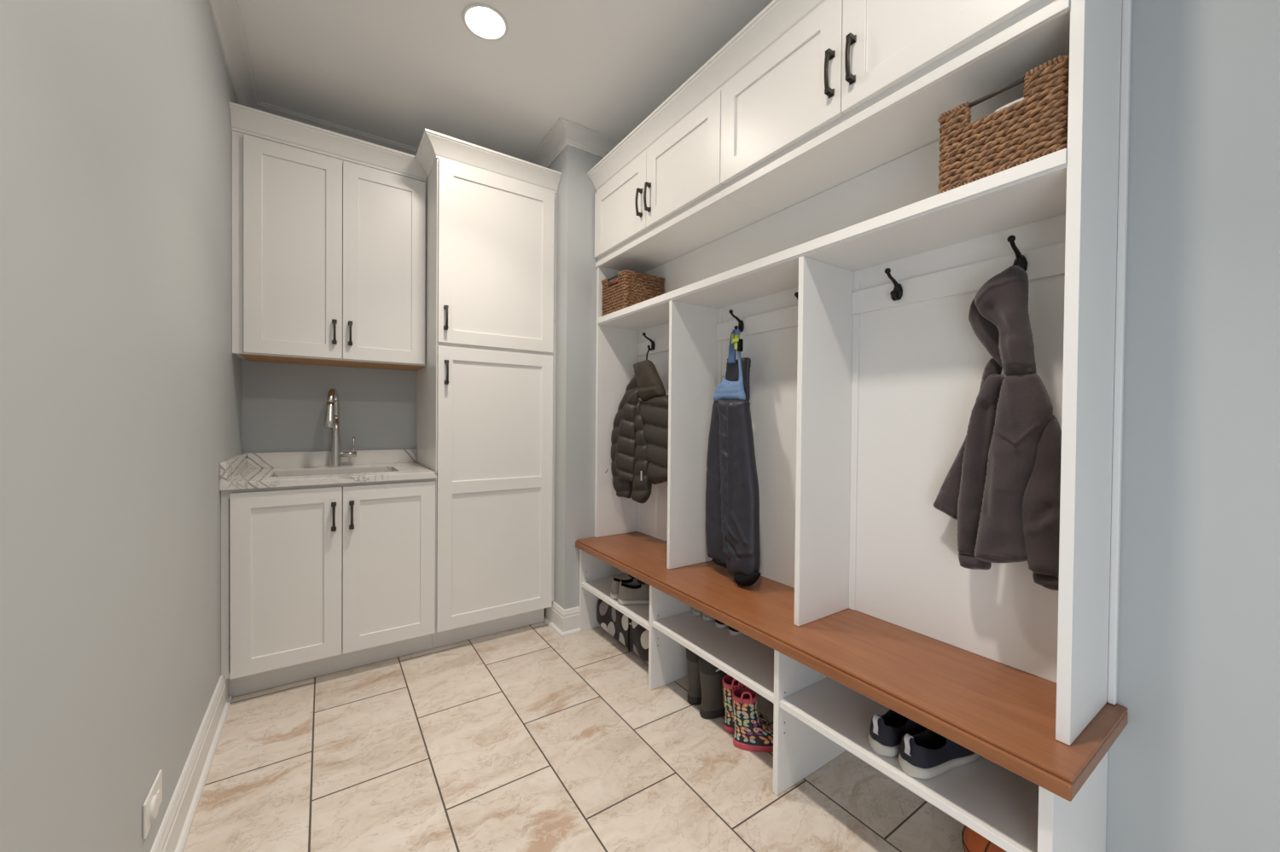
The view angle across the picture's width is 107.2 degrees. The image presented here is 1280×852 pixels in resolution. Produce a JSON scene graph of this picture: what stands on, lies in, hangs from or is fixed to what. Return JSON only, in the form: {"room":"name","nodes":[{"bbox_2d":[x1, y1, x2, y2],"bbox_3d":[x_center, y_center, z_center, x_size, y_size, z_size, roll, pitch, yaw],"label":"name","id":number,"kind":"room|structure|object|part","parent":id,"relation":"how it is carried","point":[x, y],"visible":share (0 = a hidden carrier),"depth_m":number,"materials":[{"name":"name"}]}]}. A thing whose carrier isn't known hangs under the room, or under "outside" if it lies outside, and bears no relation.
{"room":"mudroom","nodes":[
{"label":"mudroom","id":0,"kind":"room"},
{"bbox_2d":[0,0,242,851],"bbox_3d":[-0.619,-0.205,0.198,0.120,2.748,5.424,0,1,-34],"label":"wall","id":1,"kind":"structure","parent":0,"point":[121,376],"depth_m":0.91,"materials":[{"name":"paint"}]},
{"bbox_2d":[142,769,162,840],"bbox_3d":[-1.168,0.907,1.136,0.013,0.082,0.132,0,1,-34],"label":"wall outlet","id":2,"kind":"object","parent":1,"relation":"attached to","point":[154,800],"visible":1,"depth_m":1.11,"materials":[{"name":"white plastic"}]},
{"bbox_2d":[149,794,159,820],"bbox_3d":[-1.158,0.910,1.126,0.008,0.050,0.050,0,1,-34],"label":"socket","id":3,"kind":"object","parent":2,"relation":"attached to","point":[154,799],"depth_m":1.11,"materials":[{"name":"white plastic"}]},
{"bbox_2d":[150,674,232,851],"bbox_3d":[-0.906,1.093,0.759,0.030,0.135,2.956,0,1,-34],"label":"baseboard","id":4,"kind":"structure","parent":1,"relation":"attached to","point":[172,835],"depth_m":1.44,"materials":[{"name":"white paint"}]},
{"bbox_2d":[208,0,260,107],"bbox_3d":[-0.490,-1.536,0.187,0.079,0.083,5.304,0,1,-34],"label":"trim","id":5,"kind":"structure","parent":1,"relation":"attached to","point":[228,17],"depth_m":1.97,"materials":[{"name":"white paint"}]},
{"bbox_2d":[241,359,416,453],"bbox_3d":[-1.249,-0.244,2.968,1.917,2.748,0.120,0,1,-34],"label":"wall","id":6,"kind":"structure","parent":0,"point":[284,404],"depth_m":2.57,"materials":[{"name":"paint"}]},
{"bbox_2d":[229,101,427,371],"bbox_3d":[-1.564,-0.871,2.440,0.804,1.088,0.383,0,1,-34],"label":"upper cabinet","id":7,"kind":"object","parent":6,"relation":"attached to","point":[329,228],"visible":1,"depth_m":2.29,"materials":[{"name":"paint"}]},
{"bbox_3d":[-1.632,-0.822,2.232,0.375,0.976,0.020,0,1,-34],"label":"door","id":8,"kind":"part","parent":7,"relation":"part of","materials":[{"name":"paint"}]},
{"bbox_3d":[-1.471,-1.367,2.302,0.804,0.091,0.066,0,1,-34],"label":"crown molding","id":9,"kind":"part","parent":7,"relation":"part of","materials":[{"name":"paint"}]},
{"bbox_3d":[-1.490,-0.462,2.302,0.019,0.120,0.033,0,1,-34],"label":"door handle","id":10,"kind":"part","parent":7,"relation":"part of","materials":[{"name":"brown metal"}]},
{"bbox_3d":[-1.436,-0.462,2.338,0.019,0.120,0.033,0,1,-34],"label":"door handle","id":11,"kind":"part","parent":7,"relation":"part of","materials":[{"name":"brown metal"}]},
{"bbox_3d":[-1.318,-0.822,2.443,0.375,0.976,0.020,0,1,-34],"label":"door","id":12,"kind":"part","parent":7,"relation":"part of","materials":[{"name":"paint"}]},
{"bbox_2d":[246,448,416,469],"bbox_3d":[-1.667,0.177,2.611,0.784,0.079,0.018,0,1,-34],"label":"backsplash","id":13,"kind":"structure","parent":6,"relation":"attached to","point":[270,460],"depth_m":2.55,"materials":[{"name":"stone"}]},
{"bbox_2d":[250,101,418,156],"bbox_3d":[-1.379,-1.575,2.737,1.442,0.083,0.079,0,1,-34],"label":"trim","id":14,"kind":"structure","parent":6,"relation":"attached to","point":[264,107],"depth_m":2.53,"materials":[{"name":"white paint"}]},
{"bbox_2d":[239,0,773,160],"bbox_3d":[0.240,-1.618,0.748,2.157,0.080,5.424,0,1,-34],"label":"ceiling","id":15,"kind":"structure","parent":0,"point":[392,70],"depth_m":2.07,"materials":[{"name":"paint"}]},
{"bbox_2d":[462,2,507,40],"bbox_3d":[-0.611,-1.596,1.867,0.172,0.006,0.172,0,1,-34],"label":"recessed light","id":16,"kind":"object","parent":15,"relation":"in","point":[483,20],"visible":1,"depth_m":1.86,"materials":[{"name":"white plastic"}]},
{"bbox_2d":[183,622,964,851],"bbox_3d":[0.214,1.210,0.782,2.157,0.080,5.424,0,1,-34],"label":"floor","id":17,"kind":"structure","parent":0,"point":[532,738],"depth_m":1.57,"materials":[{"name":"tile"}]},
{"bbox_2d":[221,478,435,697],"bbox_3d":[-1.504,0.693,2.348,0.804,0.882,0.651,0,1,-34],"label":"base cabinet","id":18,"kind":"object","parent":17,"relation":"on","point":[322,579],"visible":0.98,"depth_m":2.08,"materials":[{"name":"paint"}]},
{"bbox_3d":[-1.497,0.647,2.011,0.380,0.752,0.020,0,1,-34],"label":"door","id":19,"kind":"part","parent":18,"relation":"part of","materials":[{"name":"paint"}]},
{"bbox_2d":[219,448,436,490],"bbox_3d":[-1.505,0.197,2.351,0.804,0.109,0.630,0,1,-34],"label":"countertop","id":20,"kind":"structure","parent":18,"relation":"on","point":[242,471],"depth_m":2.38,"materials":[{"name":"stone"}]},
{"bbox_2d":[323,388,356,466],"bbox_3d":[-1.579,0.010,2.486,0.128,0.416,0.236,0,1,-24],"label":"faucet","id":21,"kind":"object","parent":20,"relation":"on","point":[332,414],"visible":1,"depth_m":2.53,"materials":[{"name":"silver metal"}]},
{"bbox_3d":[-1.613,-0.113,2.481,0.031,0.171,0.182,0,1,-24],"label":"spout","id":22,"kind":"part","parent":21,"relation":"part of","materials":[{"name":"silver metal"}]},
{"bbox_3d":[-1.603,0.155,2.583,0.086,0.030,0.031,0,1,-34],"label":"handle","id":23,"kind":"part","parent":21,"relation":"part of","materials":[{"name":"silver metal"}]},
{"bbox_3d":[-1.578,0.104,2.598,0.009,0.090,0.009,0,1,-34],"label":"lever","id":24,"kind":"part","parent":21,"relation":"part of","materials":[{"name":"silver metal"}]},
{"bbox_3d":[-1.347,0.401,2.075,0.019,0.128,0.033,0,1,-34],"label":"door handle","id":25,"kind":"part","parent":18,"relation":"part of","materials":[{"name":"brown metal"}]},
{"bbox_3d":[-1.291,0.401,2.113,0.019,0.128,0.033,0,1,-34],"label":"door handle","id":26,"kind":"part","parent":18,"relation":"part of","materials":[{"name":"brown metal"}]},
{"bbox_3d":[-1.176,0.648,2.227,0.386,0.752,0.020,0,1,-34],"label":"door","id":27,"kind":"part","parent":18,"relation":"part of","materials":[{"name":"paint"}]},
{"bbox_2d":[415,128,561,648],"bbox_3d":[-0.921,-0.139,2.715,0.700,2.548,0.664,0,1,-34],"label":"tall cabinet","id":28,"kind":"object","parent":17,"relation":"on","point":[485,387],"visible":1,"depth_m":2.48,"materials":[{"name":"paint"}]},
{"bbox_3d":[-0.953,-0.536,2.322,0.019,0.120,0.033,0,1,-34],"label":"door handle","id":29,"kind":"part","parent":28,"relation":"part of","materials":[{"name":"brown metal"}]},
{"bbox_3d":[-0.952,-0.267,2.328,0.019,0.121,0.033,0,1,-34],"label":"door handle","id":30,"kind":"part","parent":28,"relation":"part of","materials":[{"name":"brown metal"}]},
{"bbox_3d":[-0.807,-1.365,2.546,0.700,0.091,0.292,0,1,-34],"label":"crown molding","id":31,"kind":"part","parent":28,"relation":"part of","materials":[{"name":"paint"}]},
{"bbox_3d":[-0.751,0.314,2.505,0.607,1.420,0.020,0,1,-34],"label":"door","id":32,"kind":"part","parent":28,"relation":"part of","materials":[{"name":"paint"}]},
{"bbox_3d":[-0.740,-0.863,2.491,0.607,0.898,0.020,0,1,-34],"label":"door","id":33,"kind":"part","parent":28,"relation":"part of","materials":[{"name":"paint"}]},
{"bbox_2d":[596,599,648,663],"bbox_3d":[0.025,1.037,2.449,0.298,0.221,0.625,0,1,-34],"label":"bag","id":34,"kind":"object","parent":17,"relation":"on","point":[634,637],"visible":0.29,"depth_m":2.40,"materials":[{"name":"fabric"}]},
{"bbox_2d":[686,648,701,705],"bbox_3d":[0.298,1.033,2.021,0.240,0.245,0.096,0,1,-34],"label":"rubber boot","id":35,"kind":"object","parent":17,"relation":"on","point":[695,691],"visible":0.34,"depth_m":1.95,"materials":[{"name":"black rubber"}]},
{"bbox_2d":[698,656,727,719],"bbox_3d":[0.342,1.034,1.925,0.240,0.245,0.096,0,1,-30],"label":"rubber boot","id":36,"kind":"object","parent":17,"relation":"on","point":[712,706],"visible":0.47,"depth_m":1.86,"materials":[{"name":"black rubber"}]},
{"bbox_2d":[721,674,771,733],"bbox_3d":[0.408,1.050,1.802,0.188,0.218,0.089,1,1,-2],"label":"boot","id":37,"kind":"object","parent":17,"relation":"on","point":[730,683],"visible":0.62,"depth_m":1.78,"materials":[{"name":"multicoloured rubber"}]},
{"bbox_2d":[732,681,773,752],"bbox_3d":[0.428,1.051,1.711,0.188,0.218,0.089,1,1,4],"label":"boot","id":38,"kind":"object","parent":17,"relation":"on","point":[751,734],"visible":0.92,"depth_m":1.68,"materials":[{"name":"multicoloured rubber"}]},
{"bbox_2d":[579,549,1107,851],"bbox_3d":[0.394,0.922,1.886,0.386,0.470,2.057,0,1,-34],"label":"cubby","id":39,"kind":"object","parent":17,"relation":"on","point":[817,718],"visible":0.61,"depth_m":1.48,"materials":[{"name":"wood"}]},
{"bbox_3d":[-0.173,0.907,2.731,0.386,0.470,0.021,0,1,-34],"label":"support panel","id":40,"kind":"part","parent":39,"relation":"part of","materials":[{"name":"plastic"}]},
{"bbox_2d":[581,574,649,630],"bbox_3d":[0.011,0.886,2.446,0.368,0.020,0.657,0,1,-34],"label":"shelf","id":41,"kind":"object","parent":39,"relation":"attached to","point":[600,586],"depth_m":2.41,"materials":[{"name":"wood"}]},
{"bbox_2d":[610,574,639,599],"bbox_3d":[-0.013,0.811,2.435,0.285,0.128,0.095,0,1,-13],"label":"shoe","id":42,"kind":"object","parent":39,"relation":"on","point":[615,582],"visible":0.35,"depth_m":2.39,"materials":[{"name":"black"}]},
{"bbox_2d":[617,578,649,605],"bbox_3d":[0.033,0.813,2.349,0.285,0.128,0.095,0,1,-7],"label":"shoe","id":43,"kind":"object","parent":39,"relation":"on","point":[639,594],"visible":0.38,"depth_m":2.31,"materials":[{"name":"black"}]},
{"bbox_3d":[0.204,0.917,2.168,0.386,0.470,0.019,0,1,-34],"label":"support panel","id":44,"kind":"part","parent":39,"relation":"part of","materials":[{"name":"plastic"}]},
{"bbox_2d":[692,608,702,616],"bbox_3d":[0.309,0.823,2.167,0.160,0.058,0.069,0,1,-34],"label":"shoe","id":45,"kind":"object","parent":39,"relation":"on","point":[695,612],"visible":0.06,"depth_m":2.11,"materials":[{"name":"fabric"}]},
{"bbox_2d":[701,612,715,621],"bbox_3d":[0.345,0.824,2.113,0.160,0.058,0.069,0,1,-34],"label":"shoe","id":46,"kind":"object","parent":39,"relation":"on","point":[706,618],"visible":0.05,"depth_m":2.06,"materials":[{"name":"fabric"}]},
{"bbox_2d":[651,610,773,703],"bbox_3d":[0.392,0.867,1.877,0.368,0.020,0.670,0,1,-34],"label":"shelf","id":47,"kind":"object","parent":39,"relation":"attached to","point":[747,660],"depth_m":1.82,"materials":[{"name":"wood"}]},
{"bbox_2d":[715,619,728,628],"bbox_3d":[0.392,0.825,2.043,0.160,0.058,0.069,0,1,-34],"label":"shoe","id":48,"kind":"object","parent":39,"relation":"on","point":[718,625],"visible":0.06,"depth_m":1.99,"materials":[{"name":"black fabric"}]},
{"bbox_2d":[727,626,743,635],"bbox_3d":[0.437,0.827,1.976,0.160,0.058,0.069,0,1,-34],"label":"shoe","id":49,"kind":"object","parent":39,"relation":"on","point":[732,631],"visible":0.08,"depth_m":1.92,"materials":[{"name":"black fabric"}]},
{"bbox_3d":[0.589,0.928,1.595,0.386,0.470,0.019,0,1,-34],"label":"support panel","id":50,"kind":"part","parent":39,"relation":"part of","materials":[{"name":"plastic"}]},
{"bbox_2d":[575,531,1128,802],"bbox_3d":[0.393,0.667,1.862,0.415,0.041,2.092,0,1,-34],"label":"bench","id":51,"kind":"object","parent":39,"relation":"on","point":[1003,714],"visible":0.99,"depth_m":1.28,"materials":[{"name":"brown wood"}]},
{"bbox_2d":[594,0,1132,745],"bbox_3d":[0.447,-0.328,1.890,0.298,1.946,2.071,0,1,-34],"label":"locker","id":52,"kind":"object","parent":51,"relation":"on","point":[862,400],"visible":0.94,"depth_m":1.49,"materials":[{"name":"wood"}]},
{"bbox_3d":[-0.124,-0.136,2.745,0.292,1.530,0.021,0,1,-34],"label":"panel","id":53,"kind":"part","parent":52,"relation":"part of","materials":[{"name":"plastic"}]},
{"bbox_2d":[601,269,665,316],"bbox_3d":[-0.040,-0.710,2.619,0.269,0.212,0.257,0,1,-34],"label":"wicker basket","id":54,"kind":"object","parent":52,"relation":"on","point":[632,288],"visible":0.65,"depth_m":2.51,"materials":[{"name":"brown wicker"}]},
{"bbox_2d":[642,332,655,350],"bbox_3d":[0.048,-0.472,2.643,0.078,0.097,0.033,0,1,-34],"label":"coat hook","id":55,"kind":"object","parent":52,"relation":"attached to","point":[653,345],"visible":1,"depth_m":2.65,"materials":[{"name":"black metal"}]},
{"bbox_2d":[605,349,668,503],"bbox_3d":[0.058,-0.008,2.499,0.200,0.844,0.566,0,1,-44],"label":"puffer jacket","id":56,"kind":"object","parent":55,"relation":"hanging from","point":[639,439],"visible":0.91,"depth_m":2.48,"materials":[{"name":"fabric"}]},
{"bbox_3d":[-0.064,0.045,2.588,0.171,0.530,0.070,1,1,33],"label":"panel","id":57,"kind":"part","parent":56,"relation":"part of","materials":[{"name":"fabric"}]},
{"bbox_3d":[0.096,0.072,2.414,0.084,0.466,0.391,0,1,-34],"label":"panel","id":58,"kind":"part","parent":56,"relation":"part of","materials":[{"name":"fabric"}]},
{"bbox_3d":[0.071,-0.454,2.659,0.012,0.052,0.033,0,1,-34],"label":"plate","id":59,"kind":"part","parent":55,"relation":"part of","materials":[{"name":"black metal"}]},
{"bbox_3d":[0.174,-0.449,2.530,0.015,0.078,0.657,0,1,-34],"label":"hook rail","id":60,"kind":"part","parent":52,"relation":"part of","materials":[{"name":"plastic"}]},
{"bbox_3d":[0.180,0.027,2.543,0.010,1.216,0.676,0,1,-34],"label":"panel","id":61,"kind":"part","parent":52,"relation":"part of","materials":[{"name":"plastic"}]},
{"bbox_2d":[705,329,761,586],"bbox_3d":[0.389,0.115,1.983,0.120,1.059,0.356,0,1,-34],"label":"pants","id":62,"kind":"object","parent":52,"relation":"hanging from","point":[732,491],"visible":1,"depth_m":1.93,"materials":[{"name":"fabric"}]},
{"bbox_3d":[0.350,0.244,2.078,0.060,0.734,0.160,0,1,-34],"label":"leg","id":63,"kind":"part","parent":62,"relation":"part of","materials":[{"name":"fabric"}]},
{"bbox_3d":[0.396,0.253,1.937,0.080,0.744,0.230,0,1,-34],"label":"leg","id":64,"kind":"part","parent":62,"relation":"part of","materials":[{"name":"fabric"}]},
{"bbox_2d":[728,309,744,331],"bbox_3d":[0.423,-0.461,2.083,0.078,0.097,0.033,0,1,-34],"label":"coat hook","id":65,"kind":"object","parent":52,"relation":"attached to","point":[741,325],"visible":0.87,"depth_m":2.09,"materials":[{"name":"black metal"}]},
{"bbox_3d":[0.447,-0.444,2.099,0.012,0.052,0.033,0,1,-34],"label":"plate","id":66,"kind":"part","parent":65,"relation":"part of","materials":[{"name":"black metal"}]},
{"bbox_3d":[0.555,-0.438,1.963,0.015,0.078,0.670,0,1,-34],"label":"hook rail","id":67,"kind":"part","parent":52,"relation":"part of","materials":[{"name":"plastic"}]},
{"bbox_3d":[0.561,0.037,1.975,0.010,1.216,0.689,0,1,-34],"label":"panel","id":68,"kind":"part","parent":52,"relation":"part of","materials":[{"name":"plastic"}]},
{"bbox_3d":[0.564,-0.728,1.971,0.010,0.314,2.013,0,1,-34],"label":"panel","id":69,"kind":"part","parent":52,"relation":"part of","materials":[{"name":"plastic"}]},
{"bbox_2d":[794,291,798,299],"bbox_3d":[0.616,-0.456,1.795,0.078,0.097,0.033,0,1,-34],"label":"coat hook","id":70,"kind":"object","parent":52,"relation":"attached to","point":[796,294],"visible":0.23,"depth_m":1.77,"materials":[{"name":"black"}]},
{"bbox_2d":[597,148,1067,331],"bbox_3d":[0.440,-0.572,1.891,0.287,0.038,2.012,0,1,-34],"label":"shelf","id":71,"kind":"object","parent":52,"relation":"attached to","point":[1032,194],"depth_m":1.37,"materials":[{"name":"wood"}]},
{"bbox_2d":[884,267,902,301],"bbox_3d":[0.808,-0.451,1.509,0.078,0.097,0.033,0,1,-34],"label":"coat hook","id":72,"kind":"object","parent":52,"relation":"attached to","point":[897,293],"visible":1,"depth_m":1.51,"materials":[{"name":"black metal"}]},
{"bbox_3d":[0.832,-0.433,1.525,0.012,0.052,0.033,0,1,-34],"label":"plate","id":73,"kind":"part","parent":72,"relation":"part of","materials":[{"name":"black metal"}]},
{"bbox_3d":[0.932,-0.428,1.400,0.015,0.078,0.645,0,1,-34],"label":"hook rail","id":74,"kind":"part","parent":52,"relation":"part of","materials":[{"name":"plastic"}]},
{"bbox_3d":[0.938,0.047,1.413,0.010,1.216,0.664,0,1,-34],"label":"panel","id":75,"kind":"part","parent":52,"relation":"part of","materials":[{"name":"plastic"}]},
{"bbox_2d":[937,54,1069,194],"bbox_3d":[0.932,-0.683,1.168,0.269,0.212,0.257,0,1,-34],"label":"wicker basket","id":76,"kind":"object","parent":52,"relation":"on","point":[1033,127],"visible":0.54,"depth_m":1.07,"materials":[{"name":"brown wicker"}]},
{"bbox_2d":[994,97,1023,112],"bbox_3d":[0.889,-0.670,1.119,0.066,0.199,0.178,0,1,-34],"label":"folded cloth","id":77,"kind":"object","parent":76,"relation":"in","point":[1022,98],"visible":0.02,"depth_m":1.10,"materials":[{"name":"white fabric"}]},
{"bbox_2d":[1006,235,1027,271],"bbox_3d":[0.988,-0.446,1.240,0.078,0.097,0.033,0,1,-34],"label":"coat hook","id":78,"kind":"object","parent":52,"relation":"attached to","point":[1021,260],"visible":0.66,"depth_m":1.25,"materials":[{"name":"black metal"}]},
{"bbox_2d":[933,265,1061,590],"bbox_3d":[0.917,-0.005,1.243,0.111,0.798,0.316,0,1,-23],"label":"jacket","id":79,"kind":"object","parent":78,"relation":"hanging from","point":[1002,487],"visible":0.99,"depth_m":1.17,"materials":[{"name":"grey fabric"}]},
{"bbox_2d":[968,265,1035,376],"bbox_3d":[0.922,-0.265,1.213,0.098,0.278,0.160,0,1,-34],"label":"hood","id":80,"kind":"object","parent":79,"relation":"attached to","point":[998,316],"depth_m":1.17,"materials":[{"name":"grey fabric"}]},
{"bbox_3d":[1.012,-0.428,1.256,0.012,0.052,0.033,0,1,-34],"label":"plate","id":81,"kind":"part","parent":78,"relation":"part of","materials":[{"name":"black metal"}]},
{"bbox_3d":[1.010,-0.311,1.052,0.292,1.944,0.023,0,1,-34],"label":"panel","id":82,"kind":"part","parent":52,"relation":"part of","materials":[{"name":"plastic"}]},
{"bbox_3d":[1.135,-0.312,1.113,0.019,1.946,0.014,0,1,-34],"label":"scribe molding","id":83,"kind":"part","parent":52,"relation":"part of","materials":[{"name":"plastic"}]},
{"bbox_2d":[868,709,927,757],"bbox_3d":[0.742,0.816,1.320,0.290,0.100,0.098,0,1,-31],"label":"sneaker","id":84,"kind":"object","parent":39,"relation":"on","point":[887,731],"visible":0.47,"depth_m":1.25,"materials":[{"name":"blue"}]},
{"bbox_3d":[0.928,0.933,1.422,0.014,0.470,0.645,0,1,-34],"label":"panel","id":85,"kind":"part","parent":39,"relation":"part of","materials":[{"name":"wood"}]},
{"bbox_2d":[779,677,1038,851],"bbox_3d":[0.769,0.877,1.315,0.368,0.020,0.645,0,1,-34],"label":"shelf","id":86,"kind":"object","parent":39,"relation":"attached to","point":[993,801],"depth_m":1.16,"materials":[{"name":"wood"}]},
{"bbox_2d":[898,728,980,779],"bbox_3d":[0.789,0.818,1.230,0.290,0.100,0.098,0,1,-26],"label":"sneaker","id":87,"kind":"object","parent":39,"relation":"on","point":[927,755],"visible":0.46,"depth_m":1.18,"materials":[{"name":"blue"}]},
{"bbox_3d":[0.960,0.938,1.041,0.386,0.470,0.023,0,1,-34],"label":"support panel","id":88,"kind":"part","parent":39,"relation":"part of","materials":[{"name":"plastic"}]},
{"bbox_2d":[961,825,1006,851],"bbox_3d":[0.926,1.071,1.177,0.204,0.204,0.204,1,1,28],"label":"basketball","id":89,"kind":"object","parent":17,"relation":"on","point":[973,841],"visible":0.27,"depth_m":1.17,"materials":[{"name":"orange rubber"}]},
{"bbox_2d":[544,145,603,616],"bbox_3d":[-0.411,-0.237,3.012,0.475,2.748,0.740,0,1,-34],"label":"wall","id":90,"kind":"structure","parent":0,"point":[576,270],"depth_m":2.62,"materials":[{"name":"paint"}]},
{"bbox_2d":[544,601,581,637],"bbox_3d":[-0.449,1.073,2.689,0.115,0.135,0.266,0,1,-34],"label":"baseboard","id":91,"kind":"structure","parent":90,"relation":"attached to","point":[565,623],"depth_m":2.61,"materials":[{"name":"white paint"}]},
{"bbox_2d":[525,116,621,168],"bbox_3d":[-0.410,-1.569,2.941,0.554,0.083,0.818,0,1,-34],"label":"trim","id":92,"kind":"structure","parent":90,"relation":"attached to","point":[565,132],"depth_m":2.61,"materials":[{"name":"white paint"}]},
{"bbox_2d":[611,279,617,285],"bbox_3d":[-0.108,-0.701,2.563,0.039,0.199,0.163,0,1,-34],"label":"handle","id":93,"kind":"object","parent":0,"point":[615,282],"visible":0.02,"depth_m":2.57,"materials":[{"name":"brown wicker"}]},
{"bbox_2d":[587,0,828,191],"bbox_3d":[0.445,-1.345,1.839,0.358,0.091,2.124,0,1,-34],"label":"crown molding","id":94,"kind":"structure","parent":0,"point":[778,18],"depth_m":1.83,"materials":[{"name":"paint"}]},
{"bbox_2d":[1105,0,1279,851],"bbox_3d":[1.073,-0.203,1.332,0.120,2.748,5.424,0,1,-34],"label":"wall","id":95,"kind":"structure","parent":0,"point":[1194,766],"depth_m":1.02,"materials":[{"name":"paint"}]},
{"bbox_2d":[594,89,773,273],"bbox_3d":[0.140,-1.141,2.305,0.344,0.509,1.015,0,1,-34],"label":"upper cabinet","id":96,"kind":"object","parent":95,"relation":"attached to","point":[666,205],"visible":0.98,"depth_m":2.15,"materials":[{"name":"paint"}]},
{"bbox_3d":[-0.105,-1.121,2.440,0.020,0.360,0.507,0,1,-34],"label":"door","id":97,"kind":"part","parent":96,"relation":"part of","materials":[{"name":"paint"}]},
{"bbox_3d":[-0.006,-1.066,2.245,0.033,0.132,0.019,0,1,-34],"label":"door handle","id":98,"kind":"part","parent":96,"relation":"part of","materials":[{"name":"brown metal"}]},
{"bbox_3d":[0.032,-1.065,2.187,0.033,0.132,0.019,0,1,-34],"label":"door handle","id":99,"kind":"part","parent":96,"relation":"part of","materials":[{"name":"brown metal"}]},
{"bbox_3d":[0.040,-0.900,2.243,0.018,0.027,1.015,0,1,-34],"label":"light rail","id":100,"kind":"part","parent":96,"relation":"part of","materials":[{"name":"paint"}]},
{"bbox_3d":[0.176,-1.113,2.020,0.020,0.360,0.497,0,1,-34],"label":"door","id":101,"kind":"part","parent":96,"relation":"part of","materials":[{"name":"paint"}]},
{"bbox_2d":[720,0,1070,214],"bbox_3d":[0.707,-1.125,1.461,0.344,0.509,1.017,0,1,-34],"label":"upper cabinet","id":102,"kind":"object","parent":95,"relation":"attached to","point":[858,87],"visible":0.99,"depth_m":1.37,"materials":[{"name":"paint"}]},
{"bbox_3d":[0.458,-1.105,1.600,0.020,0.360,0.505,0,1,-34],"label":"door","id":103,"kind":"part","parent":102,"relation":"part of","materials":[{"name":"paint"}]},
{"bbox_3d":[0.560,-1.050,1.400,0.033,0.132,0.019,0,1,-34],"label":"door handle","id":104,"kind":"part","parent":102,"relation":"part of","materials":[{"name":"brown metal"}]},
{"bbox_3d":[0.598,-1.049,1.343,0.033,0.132,0.019,0,1,-34],"label":"door handle","id":105,"kind":"part","parent":102,"relation":"part of","materials":[{"name":"brown metal"}]},
{"bbox_3d":[0.741,-1.098,1.179,0.020,0.360,0.504,0,1,-34],"label":"door","id":106,"kind":"part","parent":102,"relation":"part of","materials":[{"name":"paint"}]}
]}

